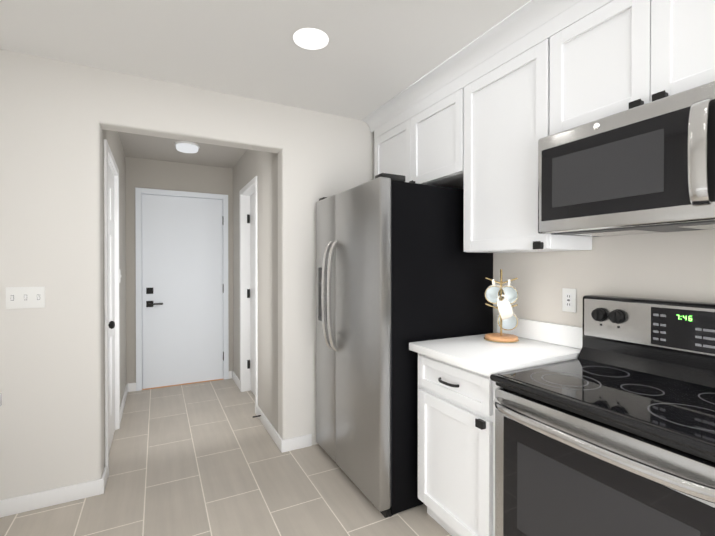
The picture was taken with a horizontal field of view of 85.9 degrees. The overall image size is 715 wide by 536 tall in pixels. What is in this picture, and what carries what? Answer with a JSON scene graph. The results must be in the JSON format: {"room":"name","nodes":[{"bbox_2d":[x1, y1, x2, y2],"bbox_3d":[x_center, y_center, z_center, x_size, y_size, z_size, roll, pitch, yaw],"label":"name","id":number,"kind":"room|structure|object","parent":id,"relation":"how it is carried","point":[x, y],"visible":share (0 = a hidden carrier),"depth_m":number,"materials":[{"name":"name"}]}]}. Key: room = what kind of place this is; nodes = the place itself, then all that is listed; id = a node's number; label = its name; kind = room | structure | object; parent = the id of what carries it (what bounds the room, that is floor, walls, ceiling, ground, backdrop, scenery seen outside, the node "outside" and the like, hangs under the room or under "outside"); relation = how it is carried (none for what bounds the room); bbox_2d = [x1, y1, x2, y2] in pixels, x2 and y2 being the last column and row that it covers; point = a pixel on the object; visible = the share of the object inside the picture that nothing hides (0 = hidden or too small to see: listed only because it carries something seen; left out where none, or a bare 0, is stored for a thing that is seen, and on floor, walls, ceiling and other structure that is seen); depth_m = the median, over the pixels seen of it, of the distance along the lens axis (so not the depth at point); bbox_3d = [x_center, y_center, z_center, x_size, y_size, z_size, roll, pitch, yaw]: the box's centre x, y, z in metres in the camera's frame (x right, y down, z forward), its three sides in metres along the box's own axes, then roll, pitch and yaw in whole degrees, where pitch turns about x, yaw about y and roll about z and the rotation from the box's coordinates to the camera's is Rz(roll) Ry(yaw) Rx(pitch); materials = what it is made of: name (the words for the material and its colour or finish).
{"room":"kitchen","nodes":[
{"label":"kitchen","id":0,"kind":"room"},
{"bbox_2d":[102,129,125,466],"bbox_3d":[-2.045,0.073,3.171,0.120,2.440,2.000,0,0,-28],"label":"wall","id":1,"kind":"structure","parent":0,"point":[112,138],"depth_m":3.46,"materials":[{"name":"grey paint"}]},
{"bbox_2d":[108,164,114,451],"bbox_3d":[-1.753,0.278,2.739,0.092,2.019,0.734,0,0,-28],"label":"closet door","id":2,"kind":"structure","parent":1,"relation":"in","point":[111,292],"depth_m":2.79,"materials":[{"name":"white wood"}]},
{"bbox_2d":[104,139,119,477],"bbox_3d":[-1.798,0.252,2.715,0.136,2.087,0.854,0,0,-28],"label":"trim","id":3,"kind":"structure","parent":1,"relation":"attached to","point":[109,159],"depth_m":2.61,"materials":[{"name":"white wood"}]},
{"bbox_2d":[120,383,130,422],"bbox_3d":[-2.164,1.246,3.569,0.030,0.088,0.958,0,0,-28],"label":"baseboard","id":4,"kind":"structure","parent":1,"relation":"attached to","point":[128,386],"depth_m":3.59,"materials":[{"name":"white"}]},
{"bbox_2d":[125,156,232,383],"bbox_3d":[-1.952,0.065,4.280,1.070,2.440,0.120,0,0,-28],"label":"wall","id":5,"kind":"structure","parent":0,"point":[156,174],"depth_m":4.11,"materials":[{"name":"grey paint"}]},
{"bbox_2d":[135,187,228,390],"bbox_3d":[-1.933,0.222,4.282,0.929,2.127,0.136,0,0,-28],"label":"trim","id":6,"kind":"structure","parent":5,"relation":"attached to","point":[139,192],"depth_m":4.10,"materials":[{"name":"white paint"}]},
{"bbox_2d":[142,194,223,388],"bbox_3d":[-1.902,0.248,4.236,0.821,2.058,0.098,0,0,-28],"label":"entry door","id":7,"kind":"structure","parent":5,"relation":"in","point":[182,290],"depth_m":4.22,"materials":[{"name":"white paint"}]},
{"bbox_2d":[118,132,247,167],"bbox_3d":[-1.419,-1.179,3.455,3.180,0.060,2.060,0,0,-28],"label":"ceiling","id":8,"kind":"structure","parent":0,"point":[147,147],"depth_m":3.83,"materials":[{"name":"grey paint"}]},
{"bbox_2d":[174,141,199,152],"bbox_3d":[-1.587,-1.119,3.582,0.216,0.062,0.216,0,0,-28],"label":"light","id":9,"kind":"object","parent":8,"relation":"attached to","point":[186,147],"visible":1,"depth_m":3.52,"materials":[{"name":"white plastic"}]},
{"bbox_2d":[0,49,373,499],"bbox_3d":[-0.944,0.077,2.550,3.180,2.440,0.120,0,0,-28],"label":"wall","id":10,"kind":"structure","parent":0,"point":[57,117],"depth_m":2.17,"materials":[{"name":"white paint"}]},
{"bbox_2d":[6,286,44,308],"bbox_3d":[-1.767,0.158,2.045,0.163,0.115,0.016,0,0,-28],"label":"switch plate","id":11,"kind":"object","parent":10,"relation":"attached to","point":[23,297],"visible":1,"depth_m":2.04,"materials":[{"name":"white plastic"}]},
{"bbox_2d":[0,475,106,517],"bbox_3d":[-1.838,1.256,2.016,0.854,0.088,0.014,0,0,-28],"label":"baseboard","id":12,"kind":"structure","parent":10,"relation":"attached to","point":[33,501],"depth_m":2.10,"materials":[{"name":"white"}]},
{"bbox_2d":[0,0,404,119],"bbox_3d":[0.276,-1.157,0.200,3.180,0.060,5.280,0,0,-28],"label":"ceiling","id":13,"kind":"structure","parent":0,"point":[60,30],"depth_m":2.09,"materials":[{"name":"white paint"}]},
{"bbox_2d":[0,379,451,535],"bbox_3d":[-0.200,1.337,1.130,3.180,0.060,7.340,0,0,-28],"label":"floor","id":14,"kind":"structure","parent":0,"point":[209,458],"depth_m":2.27,"materials":[{"name":"tile"}]},
{"bbox_2d":[316,173,492,517],"bbox_3d":[0.230,0.402,2.519,0.876,1.790,0.893,0,0,-28],"label":"fridge","id":15,"kind":"object","parent":14,"relation":"on","point":[398,269],"visible":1,"depth_m":2.11,"materials":[{"name":"silver metal"}]},
{"bbox_2d":[409,315,582,535],"bbox_3d":[0.680,0.792,1.895,0.652,1.018,0.550,0,0,-28],"label":"base cabinet","id":16,"kind":"object","parent":14,"relation":"on","point":[457,386],"visible":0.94,"depth_m":1.76,"materials":[{"name":"white wood"}]},
{"bbox_2d":[484,269,518,342],"bbox_3d":[0.771,0.195,2.051,0.178,0.376,0.188,0,0,-28],"label":"mug tree","id":17,"kind":"object","parent":16,"relation":"on","point":[504,297],"visible":1,"depth_m":2.05,"materials":[{"name":"white ceramic"}]},
{"bbox_2d":[490,295,714,535],"bbox_3d":[0.953,0.716,1.293,0.725,1.178,0.762,0,0,-28],"label":"range","id":18,"kind":"object","parent":14,"relation":"on","point":[609,430],"visible":1,"depth_m":1.26,"materials":[{"name":"black ceramic"}]},
{"bbox_2d":[233,149,277,432],"bbox_3d":[-0.990,0.069,3.721,0.120,2.440,2.000,0,0,-28],"label":"wall","id":19,"kind":"structure","parent":0,"point":[250,165],"depth_m":3.16,"materials":[{"name":"grey paint"}]},
{"bbox_2d":[230,371,239,388],"bbox_3d":[-1.348,1.241,4.265,0.020,0.088,0.478,0,0,-28],"label":"baseboard","id":20,"kind":"structure","parent":19,"relation":"attached to","point":[233,376],"depth_m":4.28,"materials":[{"name":"white wood"}]},
{"bbox_2d":[239,176,260,417],"bbox_3d":[-0.969,0.241,3.648,0.186,2.097,0.916,0,0,-23],"label":"trim","id":21,"kind":"structure","parent":19,"relation":"attached to","point":[248,190],"depth_m":3.99,"materials":[{"name":"white wood"}]},
{"bbox_2d":[250,193,254,394],"bbox_3d":[-0.959,0.266,3.748,0.035,2.029,0.632,0,0,-28],"label":"door","id":22,"kind":"structure","parent":19,"relation":"in","point":[252,276],"depth_m":3.93,"materials":[{"name":"white wood"}]},
{"bbox_2d":[257,406,284,452],"bbox_3d":[-0.699,1.250,3.026,0.014,0.088,0.752,0,0,-28],"label":"baseboard","id":23,"kind":"structure","parent":19,"relation":"attached to","point":[280,443],"depth_m":2.92,"materials":[{"name":"white"}]},
{"bbox_2d":[61,0,529,88],"bbox_3d":[0.376,-1.157,0.117,2.040,0.060,4.200,0,0,-28],"label":"ceiling","id":24,"kind":"structure","parent":0,"point":[405,44],"depth_m":1.80,"materials":[{"name":"white paint"}]},
{"bbox_2d":[293,28,328,49],"bbox_3d":[-0.231,-1.134,1.909,0.176,0.010,0.176,0,0,-28],"label":"recessed light","id":25,"kind":"object","parent":24,"relation":"in","point":[311,38],"visible":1,"depth_m":1.90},
{"bbox_2d":[460,188,714,332],"bbox_3d":[1.647,0.088,0.888,0.120,2.440,5.220,0,0,-28],"label":"wall","id":26,"kind":"structure","parent":0,"point":[679,266],"depth_m":1.72,"materials":[{"name":"white paint"}]},
{"bbox_2d":[370,80,449,186],"bbox_3d":[0.492,-0.800,2.610,0.317,0.532,0.970,0,0,-28],"label":"upper cabinet","id":27,"kind":"object","parent":26,"relation":"attached to","point":[413,143],"depth_m":2.47,"materials":[{"name":"white wood"}]},
{"bbox_2d":[450,20,591,252],"bbox_3d":[0.823,-0.574,1.977,0.317,0.976,0.580,0,0,-28],"label":"upper cabinet","id":28,"kind":"object","parent":26,"relation":"attached to","point":[478,118],"depth_m":1.88,"materials":[{"name":"white wood"}]},
{"bbox_2d":[562,288,575,312],"bbox_3d":[1.046,0.159,1.901,0.009,0.116,0.072,0,0,-28],"label":"outlet","id":29,"kind":"object","parent":26,"relation":"attached to","point":[568,299],"visible":1,"depth_m":1.90,"materials":[{"name":"white plastic"}]},
{"bbox_2d":[542,0,714,137],"bbox_3d":[1.134,-0.801,1.378,0.317,0.512,0.762,0,0,-28],"label":"upper cabinet","id":30,"kind":"object","parent":26,"relation":"attached to","point":[601,58],"depth_m":1.40,"materials":[{"name":"white wood"}]},
{"bbox_2d":[538,81,714,236],"bbox_3d":[1.083,-0.338,1.354,0.430,0.402,0.762,0,0,-28],"label":"microwave","id":31,"kind":"object","parent":30,"relation":"attached to","point":[647,168],"visible":1,"depth_m":1.29,"materials":[{"name":"silver metal"}]}
]}

